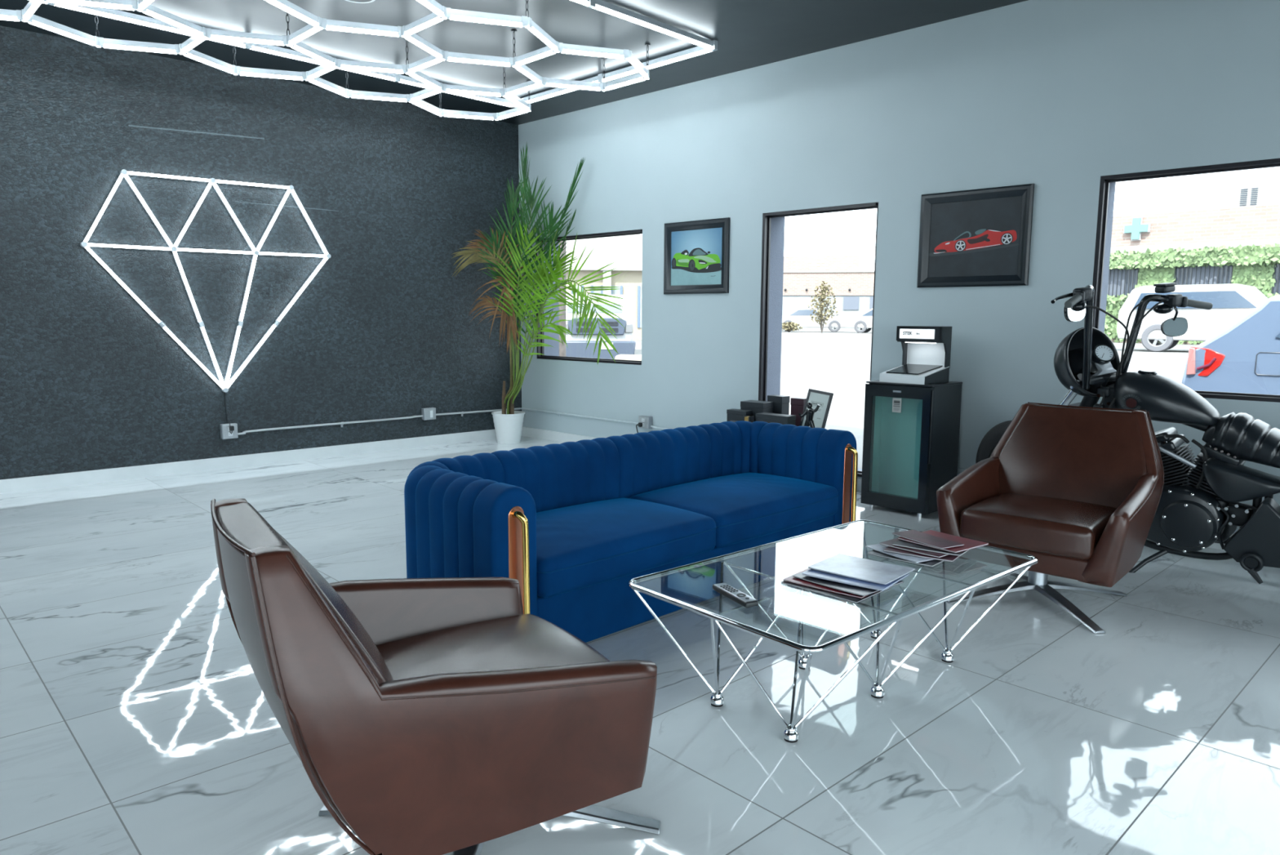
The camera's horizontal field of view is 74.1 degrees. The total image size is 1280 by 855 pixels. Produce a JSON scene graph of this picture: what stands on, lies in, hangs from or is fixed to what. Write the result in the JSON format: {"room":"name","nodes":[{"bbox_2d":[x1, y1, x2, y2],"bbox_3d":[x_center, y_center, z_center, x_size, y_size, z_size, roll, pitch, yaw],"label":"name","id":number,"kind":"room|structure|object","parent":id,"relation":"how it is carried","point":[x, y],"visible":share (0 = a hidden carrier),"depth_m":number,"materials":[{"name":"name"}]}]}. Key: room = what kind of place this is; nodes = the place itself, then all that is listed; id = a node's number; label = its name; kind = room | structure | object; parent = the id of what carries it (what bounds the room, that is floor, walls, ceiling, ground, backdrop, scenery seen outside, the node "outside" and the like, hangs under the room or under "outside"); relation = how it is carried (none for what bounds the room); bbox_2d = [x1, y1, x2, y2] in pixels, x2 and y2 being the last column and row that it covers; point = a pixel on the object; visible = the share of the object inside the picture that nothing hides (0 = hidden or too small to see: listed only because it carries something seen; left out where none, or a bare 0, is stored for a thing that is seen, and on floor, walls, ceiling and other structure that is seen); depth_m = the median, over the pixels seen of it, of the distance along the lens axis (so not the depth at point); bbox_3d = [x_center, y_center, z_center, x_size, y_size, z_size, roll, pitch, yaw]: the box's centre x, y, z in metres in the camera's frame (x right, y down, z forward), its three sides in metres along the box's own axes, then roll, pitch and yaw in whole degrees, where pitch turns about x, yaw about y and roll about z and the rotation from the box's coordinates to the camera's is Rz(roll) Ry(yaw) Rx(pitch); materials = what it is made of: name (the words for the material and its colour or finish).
{"room":"car showroom","nodes":[
{"label":"car showroom","id":0,"kind":"room"},
{"bbox_2d":[0,25,521,479],"bbox_3d":[-4.391,-1.095,5.889,9.100,3.208,0.200,-7,10,-43],"label":"wall","id":1,"kind":"structure","parent":0,"point":[384,329],"depth_m":6.75,"materials":[{"name":"paint"}]},
{"bbox_2d":[80,168,330,422],"bbox_3d":[-3.333,-0.995,6.727,1.826,1.933,0.061,-7,10,-43],"label":"light","id":2,"kind":"object","parent":1,"relation":"attached to","point":[224,386],"visible":1,"depth_m":6.68,"materials":[{"name":"white plastic"}]},
{"bbox_2d":[219,422,238,439],"bbox_3d":[-3.331,0.030,6.871,0.121,0.121,0.062,-7,10,-43],"label":"outlet box","id":3,"kind":"object","parent":1,"relation":"attached to","point":[225,433],"visible":1,"depth_m":6.84,"materials":[{"name":"grey paint"}]},
{"bbox_2d":[227,426,232,435],"bbox_3d":[-3.311,0.033,6.850,0.034,0.072,0.004,-7,10,-43],"label":"receptacle","id":4,"kind":"object","parent":3,"relation":"attached to","point":[228,433],"depth_m":6.84,"materials":[{"name":"white plastic"}]},
{"bbox_2d":[229,420,234,433],"bbox_3d":[-3.304,-0.005,6.847,0.035,0.102,0.066,-7,10,-43],"label":"plug","id":5,"kind":"object","parent":3,"relation":"attached to","point":[232,427],"visible":1,"depth_m":6.83,"materials":[{"name":"black plastic"}]},
{"bbox_2d":[0,429,521,493],"bbox_3d":[-4.368,0.403,5.969,8.588,0.098,0.012,-7,10,-43],"label":"baseboard","id":6,"kind":"structure","parent":1,"relation":"attached to","point":[89,477],"depth_m":6.89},
{"bbox_2d":[237,414,422,435],"bbox_3d":[-2.686,-0.023,7.498,1.681,0.051,0.031,-7,10,-43],"label":"conduit","id":7,"kind":"object","parent":1,"relation":"attached to","point":[341,424],"visible":1,"depth_m":7.43,"materials":[{"name":"grey paint"}]},
{"bbox_2d":[421,407,435,420],"bbox_3d":[-2.017,-0.131,8.100,0.128,0.112,0.061,-7,10,-43],"label":"outlet box","id":8,"kind":"object","parent":1,"relation":"attached to","point":[428,413],"visible":1,"depth_m":8.07,"materials":[{"name":"grey paint"}]},
{"bbox_2d":[435,407,520,416],"bbox_3d":[-1.615,-0.150,8.501,1.006,0.050,0.031,-7,10,-43],"label":"conduit","id":9,"kind":"object","parent":1,"relation":"attached to","point":[517,408],"visible":0.91,"depth_m":8.43,"materials":[{"name":"silver metal"}]},
{"bbox_2d":[0,0,1026,124],"bbox_3d":[-0.631,-2.293,2.090,9.800,0.200,10.800,-7,10,-43],"label":"ceiling","id":10,"kind":"structure","parent":0,"point":[748,33],"depth_m":5.73,"materials":[{"name":"black paint"}]},
{"bbox_2d":[42,1,194,35],"bbox_3d":[-3.214,-2.594,5.286,0.829,0.062,0.216,-7,10,-43],"label":"light","id":11,"kind":"object","parent":10,"relation":"attached to","point":[112,13],"depth_m":5.36,"materials":[{"name":"white plastic"}]},
{"bbox_2d":[207,38,324,64],"bbox_3d":[-2.579,-2.674,5.930,0.799,0.062,0.215,-7,10,-43],"label":"light","id":12,"kind":"object","parent":10,"relation":"attached to","point":[267,48],"depth_m":6.02,"materials":[{"name":"white plastic"}]},
{"bbox_2d":[0,0,650,119],"bbox_3d":[-2.325,-2.443,4.826,2.322,0.232,5.106,7,10,43],"label":"light","id":13,"kind":"object","parent":10,"relation":"attached to","point":[440,13],"visible":1,"depth_m":5.44,"materials":[{"name":"white plastic"}]},
{"bbox_2d":[346,0,374,3],"bbox_3d":[-1.697,-2.585,5.073,0.228,0.008,0.228,-7,10,-43],"label":"ceiling speaker","id":14,"kind":"object","parent":10,"relation":"attached to","point":[353,1],"visible":1,"depth_m":5.16,"materials":[{"name":"grey paint"}]},
{"bbox_2d":[350,0,371,1],"bbox_3d":[-1.697,-2.586,5.072,0.198,0.006,0.198,-7,10,-43],"label":"speaker grille","id":15,"kind":"object","parent":14,"relation":"attached to","point":[350,0],"depth_m":5.15,"materials":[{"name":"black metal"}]},
{"bbox_2d":[336,67,431,88],"bbox_3d":[-1.941,-2.754,6.567,0.773,0.062,0.224,-7,10,-43],"label":"light","id":16,"kind":"object","parent":10,"relation":"attached to","point":[394,77],"depth_m":6.68,"materials":[{"name":"white plastic"}]},
{"bbox_2d":[442,91,519,107],"bbox_3d":[-1.314,-2.836,7.219,0.741,0.062,0.210,-7,10,-43],"label":"light","id":17,"kind":"object","parent":10,"relation":"attached to","point":[495,100],"depth_m":7.35,"materials":[{"name":"white plastic"}]},
{"bbox_2d":[520,87,577,102],"bbox_3d":[-0.786,-2.816,7.094,0.162,0.062,0.637,-7,10,-43],"label":"light","id":18,"kind":"object","parent":10,"relation":"attached to","point":[558,91],"depth_m":7.17,"materials":[{"name":"white plastic"}]},
{"bbox_2d":[582,65,638,82],"bbox_3d":[-0.208,-2.734,6.495,0.179,0.062,0.568,-7,10,-43],"label":"light","id":19,"kind":"object","parent":10,"relation":"attached to","point":[628,70],"depth_m":6.59,"materials":[{"name":"white plastic"}]},
{"bbox_2d":[571,0,717,69],"bbox_3d":[-0.118,-2.619,5.616,1.309,0.062,0.814,-7,10,-43],"label":"light","id":20,"kind":"object","parent":10,"relation":"attached to","point":[704,45],"depth_m":5.59,"materials":[{"name":"white plastic"}]},
{"bbox_2d":[0,435,1279,854],"bbox_3d":[-0.674,0.966,2.446,9.068,0.060,10.309,-7,10,-43],"label":"floor","id":21,"kind":"structure","parent":0,"point":[136,717],"depth_m":2.75,"materials":[{"name":"tile"}]},
{"bbox_2d":[210,497,660,854],"bbox_3d":[-0.467,0.575,2.003,0.928,0.832,0.799,-5,9,-33],"label":"swivel armchair","id":22,"kind":"object","parent":21,"relation":"on","point":[431,716],"visible":1,"depth_m":1.68,"materials":[{"name":"brown leather"}]},
{"bbox_2d":[376,613,609,679],"bbox_3d":[-0.370,0.623,2.076,0.552,0.166,0.545,-5,9,-33],"label":"seat cushion","id":23,"kind":"object","parent":22,"relation":"on","point":[525,641],"depth_m":2.09,"materials":[{"name":"brown leather"}]},
{"bbox_2d":[449,145,626,444],"bbox_3d":[-0.902,-1.251,7.993,1.742,2.893,0.554,3,8,20],"label":"potted palm","id":24,"kind":"object","parent":21,"relation":"on","point":[508,424],"visible":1,"depth_m":8.07,"materials":[{"name":"green plant"}]},
{"bbox_2d":[491,410,524,444],"bbox_3d":[-1.304,0.000,8.404,0.330,0.300,0.330,-7,10,-43],"label":"pot","id":25,"kind":"object","parent":24,"relation":"attached to","point":[508,424],"depth_m":8.30,"materials":[{"name":"white ceramic"}]},
{"bbox_2d":[404,420,857,642],"bbox_3d":[0.068,0.402,3.961,2.330,0.655,0.839,-7,10,-44],"label":"velvet sofa","id":26,"kind":"object","parent":21,"relation":"on","point":[573,522],"visible":0.95,"depth_m":3.69,"materials":[{"name":"blue fabric"}]},
{"bbox_2d":[536,497,715,597],"bbox_3d":[-0.206,0.457,3.552,0.982,0.190,0.612,-7,10,-44],"label":"seat cushion","id":27,"kind":"object","parent":26,"relation":"on","point":[583,546],"depth_m":3.37,"materials":[{"name":"blue fabric"}]},
{"bbox_2d":[630,472,838,547],"bbox_3d":[0.482,0.371,4.231,0.982,0.192,0.612,-7,10,-44],"label":"seat cushion","id":28,"kind":"object","parent":26,"relation":"on","point":[744,508],"depth_m":4.07,"materials":[{"name":"blue fabric"}]},
{"bbox_2d":[627,520,1038,742],"bbox_3d":[0.692,0.679,2.913,1.334,0.404,0.764,-6,10,-41],"label":"coffee table","id":29,"kind":"object","parent":21,"relation":"on","point":[717,700],"visible":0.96,"depth_m":2.76,"materials":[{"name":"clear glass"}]},
{"bbox_2d":[712,582,758,608],"bbox_3d":[0.288,0.508,2.578,0.046,0.020,0.195,-3,8,-26],"label":"remote control","id":30,"kind":"object","parent":29,"relation":"on","point":[731,593],"visible":1,"depth_m":2.55,"materials":[{"name":"black plastic"}]},
{"bbox_2d":[781,580,892,603],"bbox_3d":[0.626,0.502,2.704,0.275,0.005,0.215,8,10,44],"label":"magazine","id":31,"kind":"object","parent":29,"relation":"on","point":[843,597],"visible":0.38,"depth_m":2.62,"materials":[{"name":"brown paper"}]},
{"bbox_2d":[782,568,866,598],"bbox_3d":[0.635,0.493,2.726,0.275,0.006,0.215,7,10,40],"label":"magazine","id":32,"kind":"object","parent":31,"relation":"on","point":[790,579],"visible":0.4,"depth_m":2.68,"materials":[{"name":"grey paper"}]},
{"bbox_2d":[792,571,903,595],"bbox_3d":[0.665,0.486,2.719,0.215,0.009,0.275,-6,10,-40],"label":"magazine","id":33,"kind":"object","parent":32,"relation":"on","point":[858,590],"visible":0.44,"depth_m":2.65,"materials":[{"name":"grey paper"}]},
{"bbox_2d":[801,568,909,591],"bbox_3d":[0.698,0.474,2.741,0.275,0.008,0.215,6,10,38],"label":"magazine","id":34,"kind":"object","parent":33,"relation":"on","point":[811,572],"visible":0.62,"depth_m":2.67,"materials":[{"name":"grey paper"}]},
{"bbox_2d":[807,553,915,584],"bbox_3d":[0.725,0.461,2.777,0.275,0.007,0.215,7,10,41],"label":"magazine","id":35,"kind":"object","parent":34,"relation":"on","point":[868,570],"visible":1,"depth_m":2.77,"materials":[{"name":"grey paper"}]},
{"bbox_2d":[866,550,943,566],"bbox_3d":[0.979,0.456,3.055,0.245,0.008,0.200,7,10,42],"label":"magazine","id":36,"kind":"object","parent":29,"relation":"on","point":[931,562],"visible":0.35,"depth_m":2.98,"materials":[{"name":"grey paper"}]},
{"bbox_2d":[866,543,933,563],"bbox_3d":[0.980,0.447,3.075,0.200,0.007,0.245,-4,9,-29],"label":"magazine","id":37,"kind":"object","parent":36,"relation":"on","point":[877,547],"visible":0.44,"depth_m":3.01,"materials":[{"name":"grey paper"}]},
{"bbox_2d":[883,546,959,561],"bbox_3d":[1.036,0.442,3.066,0.245,0.008,0.200,6,9,36],"label":"magazine","id":38,"kind":"object","parent":37,"relation":"on","point":[949,557],"visible":0.39,"depth_m":2.99,"materials":[{"name":"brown paper"}]},
{"bbox_2d":[880,537,949,557],"bbox_3d":[1.037,0.431,3.093,0.200,0.008,0.245,-6,10,-39],"label":"magazine","id":39,"kind":"object","parent":38,"relation":"on","point":[888,543],"visible":0.37,"depth_m":3.03,"materials":[{"name":"grey paper"}]},
{"bbox_2d":[892,539,971,555],"bbox_3d":[1.076,0.424,3.087,0.245,0.008,0.200,6,10,38],"label":"magazine","id":40,"kind":"object","parent":39,"relation":"on","point":[902,543],"visible":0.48,"depth_m":3.04,"materials":[{"name":"grey paper"}]},
{"bbox_2d":[897,529,988,552],"bbox_3d":[1.108,0.415,3.103,0.200,0.008,0.245,-5,9,-35],"label":"magazine","id":41,"kind":"object","parent":40,"relation":"on","point":[969,544],"visible":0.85,"depth_m":3.08,"materials":[{"name":"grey paper"}]},
{"bbox_2d":[892,529,964,548],"bbox_3d":[1.052,0.408,3.104,0.110,0.007,0.245,-4,8,-27],"label":"magazine","id":42,"kind":"object","parent":41,"relation":"on","point":[913,535],"visible":1,"depth_m":3.09,"materials":[{"name":"grey paper"}]},
{"bbox_2d":[860,379,962,516],"bbox_3d":[1.781,0.118,5.568,0.432,0.840,0.466,-7,10,-44],"label":"mini fridge","id":43,"kind":"object","parent":21,"relation":"on","point":[911,439],"visible":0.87,"depth_m":5.50,"materials":[{"name":"black metal"}]},
{"bbox_2d":[879,325,951,384],"bbox_3d":[1.778,-0.473,5.468,0.313,0.358,0.317,-6,10,-42],"label":"display","id":44,"kind":"object","parent":43,"relation":"on","point":[926,349],"visible":1,"depth_m":5.46,"materials":[{"name":"black"}]},
{"bbox_2d":[935,401,1164,633],"bbox_3d":[1.864,0.347,3.850,0.801,0.832,0.920,7,10,42],"label":"swivel armchair","id":45,"kind":"object","parent":21,"relation":"on","point":[1077,490],"visible":0.97,"depth_m":3.81,"materials":[{"name":"brown leather"}]},
{"bbox_2d":[960,493,1116,559],"bbox_3d":[1.784,0.414,3.766,0.545,0.166,0.552,7,10,42],"label":"seat cushion","id":46,"kind":"object","parent":45,"relation":"on","point":[1052,526],"depth_m":3.61,"materials":[{"name":"brown leather"}]},
{"bbox_2d":[975,282,1279,583],"bbox_3d":[2.535,0.031,4.094,0.992,1.469,2.251,-7,10,-42],"label":"motorcycle","id":47,"kind":"object","parent":21,"relation":"on","point":[1199,507],"visible":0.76,"depth_m":4.07,"materials":[{"name":"black metal"}]},
{"bbox_2d":[1067,306,1085,320],"bbox_3d":[2.074,-0.551,4.024,0.125,0.092,0.006,-3,8,-25],"label":"mirror glass","id":48,"kind":"object","parent":47,"relation":"attached to","point":[1074,313],"depth_m":4.02,"materials":[{"name":"white"}]},
{"bbox_2d":[1163,317,1187,336],"bbox_3d":[2.753,-0.517,4.358,0.125,0.095,0.001,0,7,0],"label":"mirror glass","id":49,"kind":"object","parent":47,"relation":"attached to","point":[1173,326],"depth_m":4.36,"materials":[{"name":"white"}]},
{"bbox_3d":[0.989,0.236,6.322,1.000,0.400,0.420,7,10,44],"label":"bench","id":50,"kind":"object","parent":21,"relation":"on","visible":0},
{"bbox_2d":[726,408,751,422],"bbox_3d":[0.748,-0.055,6.393,0.174,0.156,0.086,7,10,40],"label":"product box","id":51,"kind":"object","parent":50,"relation":"on","point":[733,415],"visible":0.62,"depth_m":6.36,"materials":[{"name":"grey cardboard"}]},
{"bbox_2d":[742,415,754,422],"bbox_3d":[0.802,-0.022,6.267,0.052,0.125,0.070,6,9,36],"label":"product box","id":52,"kind":"object","parent":50,"relation":"on","point":[751,419],"visible":0.36,"depth_m":6.25,"materials":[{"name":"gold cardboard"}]},
{"bbox_2d":[740,400,773,421],"bbox_3d":[0.886,-0.090,6.438,0.204,0.216,0.144,7,10,40],"label":"product box","id":53,"kind":"object","parent":50,"relation":"on","point":[756,406],"visible":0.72,"depth_m":6.37,"materials":[{"name":"black cardboard"}]},
{"bbox_2d":[755,412,795,425],"bbox_3d":[0.988,-0.022,6.184,0.274,0.148,0.115,7,10,41],"label":"product box","id":54,"kind":"object","parent":50,"relation":"on","point":[784,419],"visible":0.59,"depth_m":6.12,"materials":[{"name":"black cardboard"}]},
{"bbox_2d":[767,394,790,414],"bbox_3d":[1.058,-0.116,6.491,0.094,0.256,0.144,-6,10,-42],"label":"product box","id":55,"kind":"object","parent":50,"relation":"on","point":[780,402],"visible":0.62,"depth_m":6.44,"materials":[{"name":"black cardboard"}]},
{"bbox_2d":[790,396,806,426],"bbox_3d":[1.192,-0.093,6.321,0.114,0.255,0.084,7,10,44],"label":"product box","id":56,"kind":"object","parent":50,"relation":"on","point":[797,404],"visible":0.59,"depth_m":6.29,"materials":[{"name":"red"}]},
{"bbox_2d":[798,402,820,427],"bbox_3d":[1.191,-0.045,5.935,0.165,0.265,0.165,7,10,44],"label":"figurine","id":57,"kind":"object","parent":50,"relation":"on","point":[810,412],"visible":0.66,"depth_m":5.91,"materials":[{"name":"black"}]},
{"bbox_2d":[799,388,833,428],"bbox_3d":[1.274,-0.108,6.145,0.227,0.334,0.095,7,10,42],"label":"framed certificate","id":58,"kind":"object","parent":50,"relation":"on","point":[824,398],"visible":0.76,"depth_m":6.12,"materials":[{"name":"grey paper"}]},
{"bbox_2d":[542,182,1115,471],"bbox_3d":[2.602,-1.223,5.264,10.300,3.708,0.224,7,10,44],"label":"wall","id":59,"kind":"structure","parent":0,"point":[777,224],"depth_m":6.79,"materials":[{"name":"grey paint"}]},
{"bbox_2d":[518,0,1279,533],"bbox_3d":[2.496,-0.962,5.189,10.300,3.208,0.075,7,10,44],"label":"wall","id":60,"kind":"structure","parent":0,"point":[1056,96],"depth_m":5.66,"materials":[{"name":"paint"}]},
{"bbox_2d":[520,407,638,424],"bbox_3d":[-0.612,-0.105,8.254,1.733,0.048,0.031,8,10,44],"label":"conduit","id":61,"kind":"object","parent":60,"relation":"attached to","point":[523,408],"visible":0.88,"depth_m":8.21,"materials":[{"name":"grey"}]},
{"bbox_2d":[535,229,642,364],"bbox_3d":[-0.487,-1.226,8.070,1.483,1.195,0.078,7,10,44],"label":"window","id":62,"kind":"structure","parent":60,"relation":"in","point":[540,349],"depth_m":8.06,"materials":[{"name":"black"}]},
{"bbox_2d":[638,415,652,428],"bbox_3d":[0.047,-0.047,7.597,0.128,0.108,0.062,7,10,44],"label":"outlet box","id":63,"kind":"object","parent":60,"relation":"attached to","point":[646,421],"visible":0.98,"depth_m":7.56,"materials":[{"name":"grey paint"}]},
{"bbox_2d":[635,422,642,432],"bbox_3d":[-0.004,0.106,7.603,0.051,0.305,0.061,7,10,43],"label":"plug","id":64,"kind":"object","parent":63,"relation":"attached to","point":[640,424],"visible":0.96,"depth_m":7.57,"materials":[{"name":"black plastic"}]},
{"bbox_2d":[650,425,666,429],"bbox_3d":[0.506,0.046,7.177,1.128,0.033,0.024,8,10,44],"label":"conduit","id":65,"kind":"object","parent":60,"relation":"attached to","point":[652,426],"visible":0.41,"depth_m":7.50,"materials":[{"name":"grey"}]},
{"bbox_2d":[663,217,730,293],"bbox_3d":[0.459,-1.415,7.046,0.697,0.596,0.030,7,10,44],"label":"framed picture","id":66,"kind":"object","parent":60,"relation":"attached to","point":[696,253],"visible":1,"depth_m":7.04,"materials":[{"name":"paint"}]},
{"bbox_2d":[671,226,722,285],"bbox_3d":[0.468,-1.415,7.046,0.574,0.460,0.003,7,10,44],"label":"painting","id":67,"kind":"object","parent":66,"relation":"attached to","point":[696,252],"depth_m":7.04,"materials":[{"name":"paper"}]},
{"bbox_2d":[758,202,878,476],"bbox_3d":[1.325,-0.650,6.375,0.982,1.948,0.078,7,10,44],"label":"doorway","id":68,"kind":"structure","parent":60,"relation":"in","point":[766,247],"depth_m":6.60,"materials":[{"name":"black metal"}]},
{"bbox_2d":[521,426,1234,550],"bbox_3d":[2.425,0.520,5.383,10.188,0.098,0.012,7,10,44],"label":"baseboard","id":69,"kind":"structure","parent":60,"relation":"attached to","point":[556,436],"depth_m":8.48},
{"bbox_2d":[957,467,966,471],"bbox_3d":[3.143,0.413,4.653,4.170,0.019,0.021,8,10,44],"label":"conduit","id":70,"kind":"object","parent":60,"relation":"attached to","point":[958,468],"visible":0.02,"depth_m":5.62,"materials":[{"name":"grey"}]},
{"bbox_2d":[916,183,1034,287],"bbox_3d":[2.133,-1.214,5.438,0.719,0.611,0.030,7,10,44],"label":"framed picture","id":71,"kind":"object","parent":60,"relation":"attached to","point":[979,237],"visible":1,"depth_m":5.42,"materials":[{"name":"grey paint"}]},
{"bbox_2d":[927,195,1022,277],"bbox_3d":[2.140,-1.214,5.440,0.612,0.487,0.004,7,10,44],"label":"painting","id":72,"kind":"object","parent":71,"relation":"attached to","point":[968,236],"depth_m":5.43,"materials":[{"name":"black paper"}]},
{"bbox_2d":[1092,158,1279,402],"bbox_3d":[3.655,-0.715,4.095,2.680,1.247,0.078,7,10,44],"label":"window","id":73,"kind":"structure","parent":60,"relation":"in","point":[1105,180],"depth_m":4.75,"materials":[{"name":"black"}]},
{"label":"outside","id":74,"kind":"structure","parent":0,"visible":0},
{"bbox_2d":[780,375,868,468],"bbox_3d":[12.004,-3.509,38.373,120.000,0.230,115.000,-7,10,-43],"label":"ground","id":75,"kind":"structure","parent":74,"point":[846,410],"depth_m":14.16,"materials":[{"name":"concrete"}]},
{"bbox_2d":[558,240,566,356],"bbox_3d":[-1.231,-4.107,12.312,0.345,7.573,0.335,-7,10,-43],"label":"utility pole","id":76,"kind":"object","parent":75,"relation":"on","point":[562,347],"visible":0.02,"depth_m":12.53,"materials":[{"name":"brown wood"}]},
{"bbox_2d":[565,293,635,359],"bbox_3d":[-1.409,-3.019,25.522,2.069,1.978,5.835,0,7,-5],"label":"car","id":77,"kind":"object","parent":75,"relation":"on","point":[624,344],"visible":0.48,"depth_m":22.81,"materials":[{"name":"grey metal"}]},
{"bbox_2d":[567,317,626,334],"bbox_3d":[-1.155,-2.725,22.817,1.588,0.460,0.100,0,7,-5],"label":"grille","id":78,"kind":"object","parent":77,"relation":"attached to","point":[617,327],"depth_m":22.78,"materials":[{"name":"black metal"}]},
{"bbox_2d":[625,324,632,332],"bbox_3d":[-0.296,-2.684,22.933,0.210,0.240,0.080,0,7,-5],"label":"lamp","id":79,"kind":"object","parent":77,"relation":"attached to","point":[628,327],"depth_m":22.89,"materials":[{"name":"grey"}]},
{"bbox_2d":[565,234,642,340],"bbox_3d":[-4.644,-5.482,35.231,11.700,4.300,8.350,0,7,-3],"label":"building","id":80,"kind":"structure","parent":75,"relation":"on","point":[626,251],"depth_m":31.13,"materials":[{"name":"beige paint"}]},
{"bbox_2d":[614,354,641,360],"bbox_3d":[-0.186,-1.573,20.649,1.000,0.390,0.800,1,8,7],"label":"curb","id":81,"kind":"object","parent":75,"relation":"on","point":[624,357],"visible":0.34,"depth_m":20.36,"materials":[{"name":"white concrete"}]},
{"bbox_2d":[782,255,874,329],"bbox_3d":[15.841,-10.406,67.202,22.000,6.000,10.186,2,8,12],"label":"building","id":82,"kind":"structure","parent":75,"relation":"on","point":[852,288],"depth_m":62.82,"materials":[{"name":"beige brick"}]},
{"bbox_2d":[1104,204,1279,344],"bbox_3d":[27.218,-4.775,28.134,9.596,5.120,21.612,-7,10,-43],"label":"brick building","id":83,"kind":"structure","parent":75,"relation":"on","point":[1237,245],"depth_m":29.76,"materials":[{"name":"grey concrete"}]},
{"bbox_2d":[1106,268,1125,295],"bbox_3d":[17.706,-5.487,31.979,0.013,1.020,1.050,-7,10,-43],"label":"fence","id":84,"kind":"object","parent":83,"relation":"hanging from","point":[1117,277],"depth_m":31.76,"materials":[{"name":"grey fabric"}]},
{"bbox_2d":[1123,216,1151,240],"bbox_3d":[18.221,-7.294,31.092,0.190,0.836,0.859,-7,10,-43],"label":"sign","id":85,"kind":"object","parent":83,"relation":"attached to","point":[1136,228],"visible":1,"depth_m":31.01,"materials":[{"name":"teal"}]},
{"bbox_2d":[1191,264,1217,284],"bbox_3d":[19.805,-5.185,29.774,0.013,1.020,0.770,-7,10,-43],"label":"fence","id":86,"kind":"object","parent":83,"relation":"hanging from","point":[1203,274],"depth_m":29.71,"materials":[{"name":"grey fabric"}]},
{"bbox_2d":[1238,185,1264,207],"bbox_3d":[20.996,-7.882,29.089,0.820,0.720,0.540,-7,10,-43],"label":"window","id":87,"kind":"structure","parent":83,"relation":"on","point":[1252,195],"depth_m":28.83,"materials":[{"name":"white metal"}]},
{"bbox_2d":[1239,187,1257,205],"bbox_3d":[20.709,-7.843,28.820,0.030,0.550,0.480,-7,10,-43],"label":"vent grille","id":88,"kind":"object","parent":87,"relation":"attached to","point":[1248,196],"depth_m":28.83,"materials":[{"name":"grey metal"}]},
{"bbox_2d":[1182,294,1279,395],"bbox_3d":[7.170,-0.319,6.650,4.644,1.630,1.960,8,10,44],"label":"car","id":89,"kind":"object","parent":75,"relation":"on","point":[1244,357],"visible":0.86,"depth_m":7.29,"materials":[{"name":"blue metal"}]},
{"bbox_2d":[1186,346,1225,376],"bbox_3d":[4.997,-0.577,7.479,0.125,0.268,0.284,-7,10,-43],"label":"tail light","id":90,"kind":"object","parent":89,"relation":"attached to","point":[1202,361],"depth_m":7.45,"materials":[{"name":"red plastic"}]},
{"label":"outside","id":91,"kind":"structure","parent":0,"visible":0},
{"bbox_2d":[633,328,1198,382],"bbox_3d":[26.352,-5.367,51.084,77.500,0.580,112.000,-7,10,-43],"label":"lot","id":92,"kind":"structure","parent":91,"point":[843,353],"depth_m":22.59,"materials":[{"name":"concrete"}]},
{"bbox_2d":[782,321,803,332],"bbox_3d":[8.860,-5.946,50.116,1.562,0.649,1.785,-7,10,-43],"label":"shrub","id":93,"kind":"object","parent":92,"relation":"on","point":[790,326],"visible":0.95,"depth_m":49.92,"materials":[{"name":"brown plant"}]},
{"bbox_2d":[782,307,844,332],"bbox_3d":[10.510,-6.617,52.090,4.594,1.450,1.840,2,8,12],"label":"pickup truck","id":94,"kind":"object","parent":92,"relation":"on","point":[802,316],"visible":0.59,"depth_m":51.28,"materials":[{"name":"grey metal"}]},
{"bbox_2d":[807,280,838,333],"bbox_3d":[10.262,-6.748,47.473,1.787,2.920,1.689,-7,10,-43],"label":"dry bush","id":95,"kind":"object","parent":92,"relation":"on","point":[824,288],"visible":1,"depth_m":47.35,"materials":[{"name":"beige plant"}]},
{"bbox_2d":[844,308,872,333],"bbox_3d":[14.304,-6.194,49.034,4.594,1.450,1.840,4,8,24],"label":"sedan","id":96,"kind":"object","parent":92,"relation":"on","point":[863,322],"visible":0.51,"depth_m":48.81,"materials":[{"name":"grey metal"}]},
{"bbox_2d":[1116,283,1268,351],"bbox_3d":[15.606,-2.924,22.715,4.700,1.820,1.940,6,9,36],"label":"car","id":97,"kind":"object","parent":92,"relation":"on","point":[1231,302],"visible":0.71,"depth_m":22.32,"materials":[{"name":"grey metal"}]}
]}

